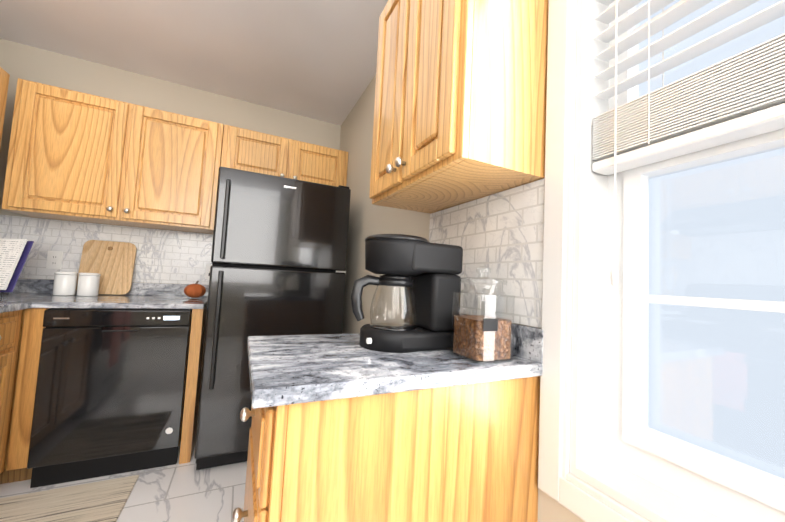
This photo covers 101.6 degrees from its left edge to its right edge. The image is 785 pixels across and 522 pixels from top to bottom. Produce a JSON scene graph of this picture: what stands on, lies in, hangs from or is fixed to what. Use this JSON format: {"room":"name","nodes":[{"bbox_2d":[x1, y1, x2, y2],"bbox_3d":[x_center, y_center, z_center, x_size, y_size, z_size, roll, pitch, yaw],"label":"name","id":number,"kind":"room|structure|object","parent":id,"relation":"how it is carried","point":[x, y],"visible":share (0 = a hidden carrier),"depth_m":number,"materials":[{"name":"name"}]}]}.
{"room":"kitchen","nodes":[
{"label":"kitchen","id":0,"kind":"room"},
{"bbox_2d":[0,441,246,521],"bbox_3d":[-0.537,1.093,0.113,2.950,0.060,5.420,5,-4,-25],"label":"floor","id":1,"kind":"structure","parent":0,"point":[183,492],"depth_m":1.55,"materials":[{"name":"tile"}]},
{"bbox_2d":[0,310,22,473],"bbox_3d":[-1.860,0.620,1.010,0.647,0.858,0.863,5,-4,-25],"label":"base cabinet","id":2,"kind":"object","parent":1,"relation":"on","point":[10,325],"visible":0.92,"depth_m":1.44,"materials":[{"name":"brown wood"}]},
{"bbox_2d":[0,278,43,312],"bbox_3d":[-1.961,0.144,1.322,0.660,0.115,1.481,5,-4,-25],"label":"countertop","id":3,"kind":"structure","parent":2,"relation":"on","point":[30,293],"depth_m":1.71,"materials":[{"name":"stone"}]},
{"bbox_2d":[0,238,33,296],"bbox_3d":[-2.177,0.025,1.674,0.430,0.311,0.273,5,-4,-25],"label":"cookbook stand","id":4,"kind":"object","parent":3,"relation":"on","point":[14,253],"visible":1,"depth_m":1.68,"materials":[{"name":"blue"}]},
{"bbox_2d":[0,308,49,483],"bbox_3d":[-2.161,0.645,1.685,0.676,0.858,0.620,5,-4,-25],"label":"base cabinet","id":5,"kind":"object","parent":1,"relation":"on","point":[21,414],"visible":0.38,"depth_m":1.54,"materials":[{"name":"brown wood"}]},
{"bbox_2d":[36,279,208,308],"bbox_3d":[-1.530,0.205,1.985,0.688,0.115,0.643,5,-4,-25],"label":"countertop","id":6,"kind":"structure","parent":5,"relation":"on","point":[141,295],"depth_m":1.88,"materials":[{"name":"stone"}]},
{"bbox_2d":[52,272,77,295],"bbox_3d":[-1.978,0.136,1.936,0.100,0.141,0.100,5,-4,-25],"label":"canister","id":7,"kind":"object","parent":6,"relation":"on","point":[65,284],"visible":1,"depth_m":1.90,"materials":[{"name":"white ceramic"}]},
{"bbox_2d":[76,273,100,295],"bbox_3d":[-1.877,0.143,1.978,0.100,0.141,0.100,5,-4,-25],"label":"canister","id":8,"kind":"object","parent":6,"relation":"on","point":[88,284],"visible":1,"depth_m":1.94,"materials":[{"name":"white ceramic"}]},
{"bbox_2d":[76,240,136,294],"bbox_3d":[-1.885,0.043,2.119,0.276,0.353,0.073,5,-4,-25],"label":"cutting board","id":9,"kind":"object","parent":6,"relation":"on","point":[112,263],"visible":0.83,"depth_m":2.12,"materials":[{"name":"brown wood"}]},
{"bbox_2d":[184,281,205,297],"bbox_3d":[-1.347,0.191,2.186,0.130,0.117,0.130,5,-4,-25],"label":"decor","id":10,"kind":"object","parent":6,"relation":"on","point":[195,290],"visible":1,"depth_m":2.15,"materials":[{"name":"orange"}]},
{"bbox_2d":[0,475,138,521],"bbox_3d":[-1.377,1.080,1.200,0.510,0.010,0.780,5,-4,-25],"label":"rug","id":11,"kind":"object","parent":1,"relation":"on","point":[102,501],"visible":0.94,"depth_m":1.43,"materials":[{"name":"beige fabric"}]},
{"bbox_2d":[27,308,191,487],"bbox_3d":[-1.562,0.692,1.925,0.607,0.855,0.618,5,-4,-25],"label":"dishwasher","id":12,"kind":"object","parent":1,"relation":"on","point":[110,392],"visible":1,"depth_m":1.64,"materials":[{"name":"black metal"}]},
{"bbox_2d":[179,306,206,463],"bbox_3d":[-1.275,0.715,2.099,0.054,0.858,0.620,5,-4,-25],"label":"cabinet end panel","id":13,"kind":"object","parent":1,"relation":"on","point":[192,388],"visible":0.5,"depth_m":1.83,"materials":[{"name":"brown wood"}]},
{"bbox_2d":[194,167,350,469],"bbox_3d":[-0.808,0.335,2.205,0.766,1.675,0.815,5,-4,-25],"label":"refrigerator","id":14,"kind":"object","parent":1,"relation":"on","point":[279,255],"visible":0.85,"depth_m":1.83,"materials":[{"name":"black metal"}]},
{"bbox_2d":[232,376,539,521],"bbox_3d":[-0.051,0.702,0.856,0.694,0.858,0.455,5,-4,-25],"label":"base cabinet","id":15,"kind":"object","parent":1,"relation":"on","point":[464,453],"visible":0.79,"depth_m":0.66,"materials":[{"name":"brown wood"}]},
{"bbox_2d":[247,313,542,408],"bbox_3d":[-0.021,0.215,0.888,0.683,0.115,0.495,5,-4,-25],"label":"countertop","id":16,"kind":"structure","parent":15,"relation":"on","point":[289,369],"depth_m":0.71,"materials":[{"name":"stone"}]},
{"bbox_2d":[351,234,462,352],"bbox_3d":[0.025,0.088,0.951,0.308,0.318,0.192,5,-4,-25],"label":"coffee maker","id":17,"kind":"object","parent":16,"relation":"on","point":[424,272],"visible":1,"depth_m":0.89,"materials":[{"name":"black plastic"},{"name":"clear glass"}]},
{"bbox_2d":[451,266,514,363],"bbox_3d":[0.237,0.132,0.844,0.124,0.239,0.125,5,-4,-25],"label":"jar","id":18,"kind":"object","parent":16,"relation":"on","point":[480,338],"visible":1,"depth_m":0.80,"materials":[{"name":"clear glass"}]},
{"bbox_2d":[0,38,340,283],"bbox_3d":[-1.498,-0.074,2.435,2.410,2.450,0.120,5,-4,-25],"label":"wall","id":19,"kind":"structure","parent":0,"point":[29,63],"depth_m":2.27,"materials":[{"name":"paint"}]},
{"bbox_2d":[0,215,212,284],"bbox_3d":[-1.945,-0.056,2.151,1.345,0.381,0.008,5,-4,-25],"label":"tile backsplash","id":20,"kind":"structure","parent":19,"relation":"attached to","point":[172,257],"depth_m":2.20,"materials":[{"name":"tile"}]},
{"bbox_2d":[46,251,62,268],"bbox_3d":[-2.155,-0.006,2.041,0.072,0.116,0.007,5,-4,-25],"label":"electrical outlet","id":21,"kind":"object","parent":20,"relation":"attached to","point":[54,259],"visible":1,"depth_m":2.04,"materials":[{"name":"white plastic"}]},
{"bbox_2d":[205,264,211,278],"bbox_3d":[-1.357,0.102,2.388,0.072,0.159,0.053,5,-4,-25],"label":"electrical outlet","id":22,"kind":"object","parent":20,"relation":"attached to","point":[207,273],"visible":0.38,"depth_m":2.40,"materials":[{"name":"white plastic"}]},
{"bbox_2d":[1,78,223,233],"bbox_3d":[-1.703,-0.612,2.092,1.020,0.740,0.357,5,-4,-25],"label":"upper cabinet","id":23,"kind":"object","parent":19,"relation":"attached to","point":[76,156],"visible":1,"depth_m":1.93,"materials":[{"name":"brown wood"}]},
{"bbox_2d":[221,124,347,186],"bbox_3d":[-0.824,-0.738,2.510,0.895,0.350,0.357,5,-4,-25],"label":"upper cabinet","id":24,"kind":"object","parent":19,"relation":"attached to","point":[254,151],"visible":0.85,"depth_m":2.36,"materials":[{"name":"brown wood"}]},
{"bbox_2d":[0,0,387,125],"bbox_3d":[-0.411,-1.410,0.264,2.950,0.060,5.420,5,-4,-25],"label":"ceiling","id":25,"kind":"structure","parent":0,"point":[315,59],"depth_m":1.93,"materials":[{"name":"paint"}]},
{"bbox_2d":[339,31,650,521],"bbox_3d":[0.570,-0.076,0.676,0.160,2.450,4.820,5,-4,-25],"label":"wall","id":26,"kind":"structure","parent":0,"point":[367,217],"depth_m":2.13,"materials":[{"name":"paint"}]},
{"bbox_2d":[369,0,547,213],"bbox_3d":[0.159,-0.601,1.062,0.327,0.759,0.567,5,-4,-25],"label":"upper cabinet","id":27,"kind":"object","parent":26,"relation":"attached to","point":[460,104],"visible":1,"depth_m":0.84,"materials":[{"name":"brown wood"}]},
{"bbox_2d":[429,178,544,327],"bbox_3d":[0.276,-0.014,1.089,0.008,0.392,0.580,5,-4,-25],"label":"tile backsplash","id":28,"kind":"structure","parent":26,"relation":"attached to","point":[500,235],"depth_m":0.97,"materials":[{"name":"tile"}]},
{"bbox_2d":[538,0,784,521],"bbox_3d":[0.693,-0.242,0.405,0.170,1.596,1.048,5,-4,-25],"label":"window","id":29,"kind":"structure","parent":26,"relation":"in","point":[603,437],"depth_m":0.75,"materials":[{"name":"white"}]},
{"bbox_2d":[592,0,784,285],"bbox_3d":[0.694,-0.449,0.412,0.078,0.994,0.852,5,-4,-25],"label":"window blind slats","id":30,"kind":"object","parent":29,"relation":"attached to","point":[739,96],"visible":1,"depth_m":0.63,"materials":[{"name":"white plastic"}]},
{"bbox_3d":[-1.590,-0.246,-0.333,0.120,2.450,5.060,5,-4,-25],"label":"wall","id":31,"kind":"structure","parent":0,"visible":0},
{"bbox_2d":[0,67,9,147],"bbox_3d":[-2.129,-0.672,1.460,0.357,0.740,0.491,5,-4,-25],"label":"upper cabinet","id":32,"kind":"object","parent":31,"relation":"attached to","point":[4,78],"visible":1,"depth_m":1.73,"materials":[{"name":"brown wood"}]}
]}

